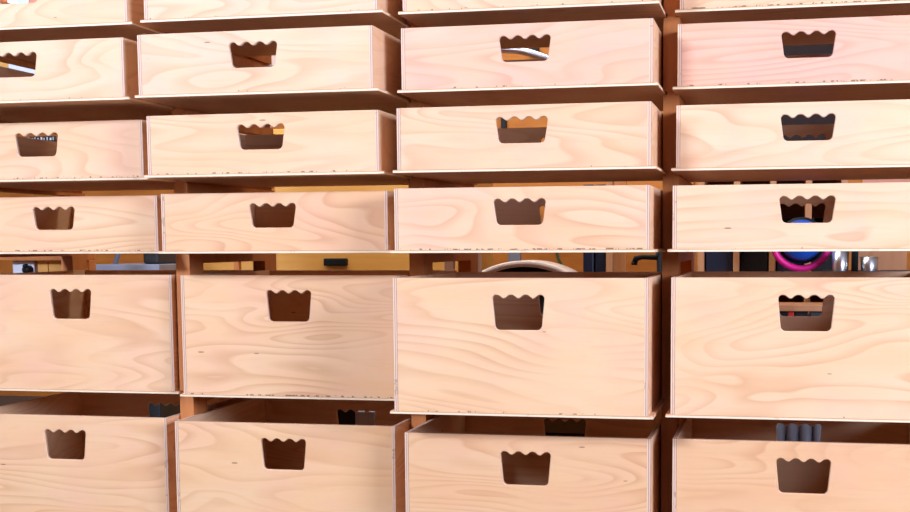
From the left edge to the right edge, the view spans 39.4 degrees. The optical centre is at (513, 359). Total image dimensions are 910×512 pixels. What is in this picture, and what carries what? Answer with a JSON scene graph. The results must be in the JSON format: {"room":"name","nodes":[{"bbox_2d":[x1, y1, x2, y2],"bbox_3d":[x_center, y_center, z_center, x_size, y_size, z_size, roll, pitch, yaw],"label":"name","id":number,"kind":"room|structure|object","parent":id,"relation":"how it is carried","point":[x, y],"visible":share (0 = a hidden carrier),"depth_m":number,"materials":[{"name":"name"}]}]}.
{"room":"workshop","nodes":[
{"label":"workshop","id":0,"kind":"room"},
{"bbox_2d":[0,395,43,405],"bbox_3d":[-0.938,0.686,2.117,8.200,0.100,8.800,1,5,12],"label":"floor","id":1,"kind":"structure","parent":0,"point":[4,400],"depth_m":6.83,"materials":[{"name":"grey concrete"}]},
{"bbox_2d":[0,62,34,73],"bbox_3d":[-1.678,-0.271,4.134,0.404,1.442,0.050,1,5,12],"label":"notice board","id":2,"kind":"object","parent":1,"relation":"on","point":[2,64],"visible":0.06,"depth_m":4.03,"materials":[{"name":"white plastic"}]},
{"bbox_2d":[0,254,95,269],"bbox_3d":[-1.936,-0.033,4.989,0.592,0.814,0.130,1,5,12],"label":"bench","id":3,"kind":"object","parent":1,"relation":"on","point":[91,262],"visible":0.14,"depth_m":4.89,"materials":[{"name":"orange wood"}]},
{"bbox_2d":[13,261,37,272],"bbox_3d":[-1.906,-0.348,4.935,0.094,0.073,0.086,1,5,12],"label":"box","id":4,"kind":"object","parent":3,"relation":"on","point":[18,266],"visible":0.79,"depth_m":4.93,"materials":[{"name":"plastic"}]},
{"bbox_2d":[37,261,48,271],"bbox_3d":[-1.817,-0.349,4.945,0.044,0.073,0.070,1,5,12],"label":"wooden block","id":5,"kind":"object","parent":3,"relation":"on","point":[43,266],"visible":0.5,"depth_m":4.91,"materials":[{"name":"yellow wood"}]},
{"bbox_2d":[48,261,61,271],"bbox_3d":[-1.764,-0.348,4.934,0.059,0.073,0.070,1,5,12],"label":"wooden block","id":6,"kind":"object","parent":3,"relation":"on","point":[53,265],"visible":0.28,"depth_m":4.90,"materials":[{"name":"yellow wood"}]},
{"bbox_2d":[96,253,179,417],"bbox_3d":[-1.561,-0.112,5.452,0.301,0.883,0.400,1,5,12],"label":"saw","id":7,"kind":"object","parent":1,"relation":"on","point":[152,261],"visible":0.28,"depth_m":5.29,"materials":[{"name":"grey paint"}]},
{"bbox_2d":[203,261,252,269],"bbox_3d":[-1.277,-0.330,5.793,0.360,1.250,0.018,1,5,12],"label":"plywood sheet","id":8,"kind":"object","parent":1,"relation":"on","point":[247,265],"visible":0.02,"depth_m":5.78,"materials":[{"name":"brown wood"}]},
{"bbox_2d":[234,262,240,269],"bbox_3d":[-1.214,-0.286,5.585,0.024,1.200,0.030,1,5,12],"label":"batten","id":9,"kind":"object","parent":1,"relation":"on","point":[237,265],"visible":0.02,"depth_m":5.56,"materials":[{"name":"orange wood"}]},
{"bbox_2d":[338,409,373,424],"bbox_3d":[-0.462,0.287,4.135,0.270,0.318,0.300,1,5,12],"label":"crate","id":10,"kind":"object","parent":1,"relation":"on","point":[344,418],"visible":0.02,"depth_m":3.98,"materials":[{"name":"plastic"}]},
{"bbox_2d":[355,411,374,424],"bbox_3d":[-0.459,0.312,3.942,0.062,0.305,0.020,1,5,12],"label":"board","id":11,"kind":"object","parent":1,"relation":"on","point":[361,417],"visible":0.14,"depth_m":3.92,"materials":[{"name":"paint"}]},
{"bbox_2d":[273,129,493,271],"bbox_3d":[-0.505,-0.273,5.077,0.746,1.260,0.578,1,5,12],"label":"tool chest","id":12,"kind":"object","parent":1,"relation":"on","point":[284,261],"visible":0.07,"depth_m":4.82,"materials":[{"name":"brown wood"}]},
{"bbox_2d":[0,0,909,511],"bbox_3d":[-0.203,-0.286,3.147,2.436,1.638,0.833,1,5,12],"label":"drawer unit","id":13,"kind":"object","parent":1,"relation":"on","point":[681,379],"visible":1,"depth_m":2.84,"materials":[{"name":"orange wood"}]},
{"bbox_2d":[444,253,481,271],"bbox_3d":[-0.164,0.014,4.166,0.118,0.853,0.030,1,5,12],"label":"easel","id":14,"kind":"object","parent":1,"relation":"on","point":[450,265],"visible":0.02,"depth_m":4.13,"materials":[{"name":"brown wood"}]},
{"bbox_2d":[508,253,520,261],"bbox_3d":[0.006,-0.056,4.944,0.160,0.848,0.270,1,5,12],"label":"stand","id":15,"kind":"object","parent":1,"relation":"on","point":[511,256],"visible":0.02,"depth_m":4.90,"materials":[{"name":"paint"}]},
{"bbox_2d":[482,260,577,314],"bbox_3d":[0.053,0.033,4.446,0.667,0.761,0.200,1,5,12],"label":"hoop","id":16,"kind":"object","parent":1,"relation":"on","point":[523,265],"visible":0.12,"depth_m":4.35,"materials":[{"name":"beige plastic"}]},
{"bbox_2d":[544,419,585,436],"bbox_3d":[0.184,0.297,4.003,0.251,0.316,0.308,1,5,12],"label":"box","id":17,"kind":"object","parent":1,"relation":"on","point":[558,427],"visible":0.04,"depth_m":3.84,"materials":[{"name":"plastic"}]},
{"bbox_2d":[583,184,595,271],"bbox_3d":[0.305,-0.147,4.885,0.040,1.036,0.250,1,5,12],"label":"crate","id":18,"kind":"object","parent":1,"relation":"on","point":[589,258],"visible":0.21,"depth_m":4.74,"materials":[{"name":"plastic"}]},
{"bbox_2d":[596,184,605,271],"bbox_3d":[0.351,-0.146,4.875,0.038,1.036,0.250,1,5,12],"label":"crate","id":19,"kind":"object","parent":1,"relation":"on","point":[600,256],"visible":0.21,"depth_m":4.73,"materials":[{"name":"plastic"}]},
{"bbox_2d":[606,182,613,271],"bbox_3d":[0.356,-0.412,4.690,0.024,1.600,0.040,1,5,12],"label":"wooden post","id":20,"kind":"object","parent":1,"relation":"on","point":[609,255],"visible":0.02,"depth_m":4.67,"materials":[{"name":"beige wood"}]},
{"bbox_2d":[614,181,626,271],"bbox_3d":[0.408,-0.380,4.877,0.051,1.500,0.020,1,5,12],"label":"board","id":21,"kind":"object","parent":1,"relation":"on","point":[620,258],"visible":0.06,"depth_m":4.87,"materials":[{"name":"orange wood"}]},
{"bbox_2d":[631,252,661,271],"bbox_3d":[0.432,-0.013,4.127,0.100,0.908,0.020,1,5,12],"label":"clamp","id":22,"kind":"object","parent":1,"relation":"on","point":[658,256],"visible":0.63,"depth_m":4.09,"materials":[{"name":"black plastic"}]},
{"bbox_2d":[697,180,847,440],"bbox_3d":[0.978,-0.165,4.826,0.531,1.076,0.410,1,5,12],"label":"rack","id":23,"kind":"object","parent":1,"relation":"on","point":[808,210],"visible":0.07,"depth_m":4.94,"materials":[{"name":"beige wood"}]},
{"bbox_2d":[706,252,732,270],"bbox_3d":[0.790,-0.437,4.834,0.094,0.200,0.300,1,5,12],"label":"storage bin","id":24,"kind":"object","parent":23,"relation":"on","point":[715,261],"visible":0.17,"depth_m":4.69,"materials":[{"name":"blue plastic"}]},
{"bbox_2d":[741,252,767,270],"bbox_3d":[0.916,-0.435,4.808,0.094,0.200,0.300,1,5,12],"label":"storage bin","id":25,"kind":"object","parent":23,"relation":"on","point":[750,261],"visible":0.25,"depth_m":4.67,"materials":[{"name":"black plastic"}]},
{"bbox_2d":[777,219,801,270],"bbox_3d":[1.041,-0.434,4.783,0.091,0.200,0.300,1,5,12],"label":"storage bin","id":26,"kind":"object","parent":23,"relation":"on","point":[779,267],"visible":0.17,"depth_m":4.65,"materials":[{"name":"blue plastic"}]},
{"bbox_2d":[772,217,831,270],"bbox_3d":[0.970,-0.402,4.428,0.202,0.188,0.291,-1,5,-9],"label":"cable reel","id":27,"kind":"object","parent":23,"relation":"hanging from","point":[798,257],"visible":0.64,"depth_m":4.33,"materials":[{"name":"plastic"}]},
{"bbox_2d":[811,217,831,270],"bbox_3d":[1.164,-0.432,4.758,0.090,0.200,0.300,1,5,12],"label":"storage bin","id":28,"kind":"object","parent":23,"relation":"on","point":[827,265],"visible":0.13,"depth_m":4.62,"materials":[{"name":"black plastic"}]},
{"bbox_2d":[776,423,784,440],"bbox_3d":[0.789,0.303,3.776,0.037,0.340,0.037,1,5,12],"label":"pipe","id":29,"kind":"object","parent":1,"relation":"on","point":[780,427],"visible":0.02,"depth_m":3.75,"materials":[{"name":"grey plastic"}]},
{"bbox_2d":[786,423,798,440],"bbox_3d":[0.826,0.303,3.768,0.037,0.340,0.037,1,5,12],"label":"pipe","id":30,"kind":"object","parent":1,"relation":"on","point":[792,430],"visible":0.02,"depth_m":3.74,"materials":[{"name":"grey plastic"}]},
{"bbox_2d":[779,302,822,315],"bbox_3d":[0.895,0.131,4.086,0.380,0.623,0.180,1,5,12],"label":"shelf","id":31,"kind":"object","parent":1,"relation":"on","point":[783,306],"visible":0.05,"depth_m":3.97,"materials":[{"name":"beige wood"}]},
{"bbox_2d":[780,311,786,315],"bbox_3d":[0.854,-0.153,4.022,0.029,0.030,0.050,1,5,12],"label":"case","id":32,"kind":"object","parent":31,"relation":"on","point":[783,313],"visible":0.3,"depth_m":4.00,"materials":[{"name":"plastic"}]},
{"bbox_2d":[788,311,793,315],"bbox_3d":[0.876,-0.152,4.007,0.018,0.030,0.030,1,5,12],"label":"can","id":33,"kind":"object","parent":31,"relation":"on","point":[790,313],"visible":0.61,"depth_m":3.99,"materials":[{"name":"metal"}]},
{"bbox_2d":[795,311,807,315],"bbox_3d":[0.910,-0.152,4.011,0.039,0.030,0.050,1,5,12],"label":"case","id":34,"kind":"object","parent":31,"relation":"on","point":[797,313],"visible":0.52,"depth_m":3.99,"materials":[{"name":"plastic"}]},
{"bbox_2d":[810,311,820,315],"bbox_3d":[0.952,-0.152,4.002,0.033,0.031,0.050,1,5,12],"label":"case","id":35,"kind":"object","parent":31,"relation":"on","point":[812,313],"visible":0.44,"depth_m":3.98,"materials":[{"name":"plastic"}]},
{"bbox_2d":[799,424,811,441],"bbox_3d":[0.864,0.304,3.760,0.037,0.340,0.037,1,5,12],"label":"pipe","id":36,"kind":"object","parent":1,"relation":"on","point":[805,431],"visible":0.02,"depth_m":3.74,"materials":[{"name":"grey plastic"}]},
{"bbox_2d":[812,424,821,441],"bbox_3d":[0.901,0.304,3.753,0.037,0.340,0.037,1,5,12],"label":"pipe","id":37,"kind":"object","parent":1,"relation":"on","point":[816,429],"visible":0.02,"depth_m":3.73,"materials":[{"name":"grey plastic"}]},
{"bbox_2d":[822,270,909,270],"bbox_3d":[1.216,0.058,4.331,0.313,0.719,0.400,1,5,12],"label":"countertop","id":38,"kind":"structure","parent":1,"relation":"on","point":[822,270],"depth_m":4.38,"materials":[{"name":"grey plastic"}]},
{"bbox_2d":[832,251,848,270],"bbox_3d":[1.088,-0.327,4.219,0.058,0.070,0.058,1,5,12],"label":"steel cup","id":39,"kind":"object","parent":38,"relation":"on","point":[840,259],"visible":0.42,"depth_m":4.20,"materials":[{"name":"silver metal"}]},
{"bbox_2d":[851,251,857,270],"bbox_3d":[1.133,-0.356,4.207,0.022,0.130,0.022,1,5,12],"label":"bottle","id":40,"kind":"object","parent":38,"relation":"on","point":[854,254],"visible":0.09,"depth_m":4.20,"materials":[{"name":"plastic"}]},
{"bbox_2d":[860,257,878,270],"bbox_3d":[1.179,-0.316,4.201,0.058,0.050,0.058,1,5,12],"label":"steel cup","id":41,"kind":"object","parent":38,"relation":"on","point":[867,263],"visible":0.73,"depth_m":4.18,"materials":[{"name":"silver metal"}]},
{"bbox_2d":[858,251,906,269],"bbox_3d":[1.485,-0.170,5.136,0.195,1.023,0.020,1,5,12],"label":"board","id":42,"kind":"object","parent":1,"relation":"on","point":[887,260],"visible":0.02,"depth_m":5.10,"materials":[{"name":"brown wood"}]},
{"bbox_3d":[-1.903,-0.499,4.941,0.612,1.750,0.325,1,5,12],"label":"rack","id":43,"kind":"object","parent":1,"relation":"on","visible":0},
{"bbox_2d":[7,0,17,3],"bbox_3d":[-1.889,-1.364,4.824,0.046,0.096,0.070,1,5,12],"label":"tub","id":44,"kind":"object","parent":43,"relation":"on","point":[8,1],"visible":0.07,"depth_m":4.79,"materials":[{"name":"plastic"}]},
{"bbox_2d":[18,0,28,2],"bbox_3d":[-1.845,-1.363,4.815,0.044,0.094,0.070,1,5,12],"label":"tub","id":45,"kind":"object","parent":43,"relation":"on","point":[19,1],"visible":0.07,"depth_m":4.78,"materials":[{"name":"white plastic"}]},
{"bbox_2d":[0,47,909,395],"bbox_3d":[-0.049,-1.213,6.319,8.400,3.100,0.100,1,5,12],"label":"wall","id":46,"kind":"structure","parent":0,"point":[574,260],"depth_m":6.28,"materials":[{"name":"brown wood"}]},
{"bbox_2d":[28,136,56,140],"bbox_3d":[-2.514,-1.178,6.769,0.166,0.025,0.022,1,5,12],"label":"strip","id":47,"kind":"object","parent":46,"relation":"attached to","point":[48,138],"visible":0.54,"depth_m":6.75,"materials":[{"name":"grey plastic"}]},
{"bbox_2d":[269,55,275,65],"bbox_3d":[-1.318,-1.520,6.491,0.320,0.200,0.020,1,5,12],"label":"board","id":48,"kind":"object","parent":46,"relation":"attached to","point":[273,56],"visible":0.02,"depth_m":6.46,"materials":[{"name":"brown wood"}]},
{"bbox_2d":[501,118,506,127],"bbox_3d":[-0.048,-1.180,6.255,0.024,0.291,0.030,1,5,12],"label":"pipe","id":49,"kind":"object","parent":46,"relation":"attached to","point":[503,122],"visible":0.08,"depth_m":6.24,"materials":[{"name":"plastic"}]},
{"bbox_2d":[501,48,547,58],"bbox_3d":[-0.176,-1.277,5.186,0.208,0.429,2.210,-1,5,-11],"label":"metal hose","id":50,"kind":"object","parent":46,"relation":"attached to","point":[528,52],"visible":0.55,"depth_m":4.16,"materials":[{"name":"metal"}]},
{"bbox_2d":[781,44,834,140],"bbox_3d":[1.656,-1.393,5.883,0.976,1.022,0.030,1,5,12],"label":"panel","id":51,"kind":"object","parent":46,"relation":"attached to","point":[821,48],"visible":0.02,"depth_m":5.94,"materials":[{"name":"paint"}]},
{"bbox_2d":[862,179,909,182],"bbox_3d":[1.848,-0.787,5.906,0.434,0.128,0.020,1,5,12],"label":"board","id":52,"kind":"object","parent":46,"relation":"attached to","point":[875,180],"visible":0.02,"depth_m":5.92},
{"bbox_3d":[-0.954,-2.301,1.841,8.200,0.100,8.800,1,5,12],"label":"ceiling","id":53,"kind":"structure","parent":0,"visible":0},
{"bbox_2d":[693,182,694,270],"bbox_3d":[0.493,-0.953,3.473,0.017,2.900,0.016,1,5,12],"label":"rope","id":54,"kind":"object","parent":53,"relation":"hanging from","point":[693,182],"visible":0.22,"depth_m":3.53,"materials":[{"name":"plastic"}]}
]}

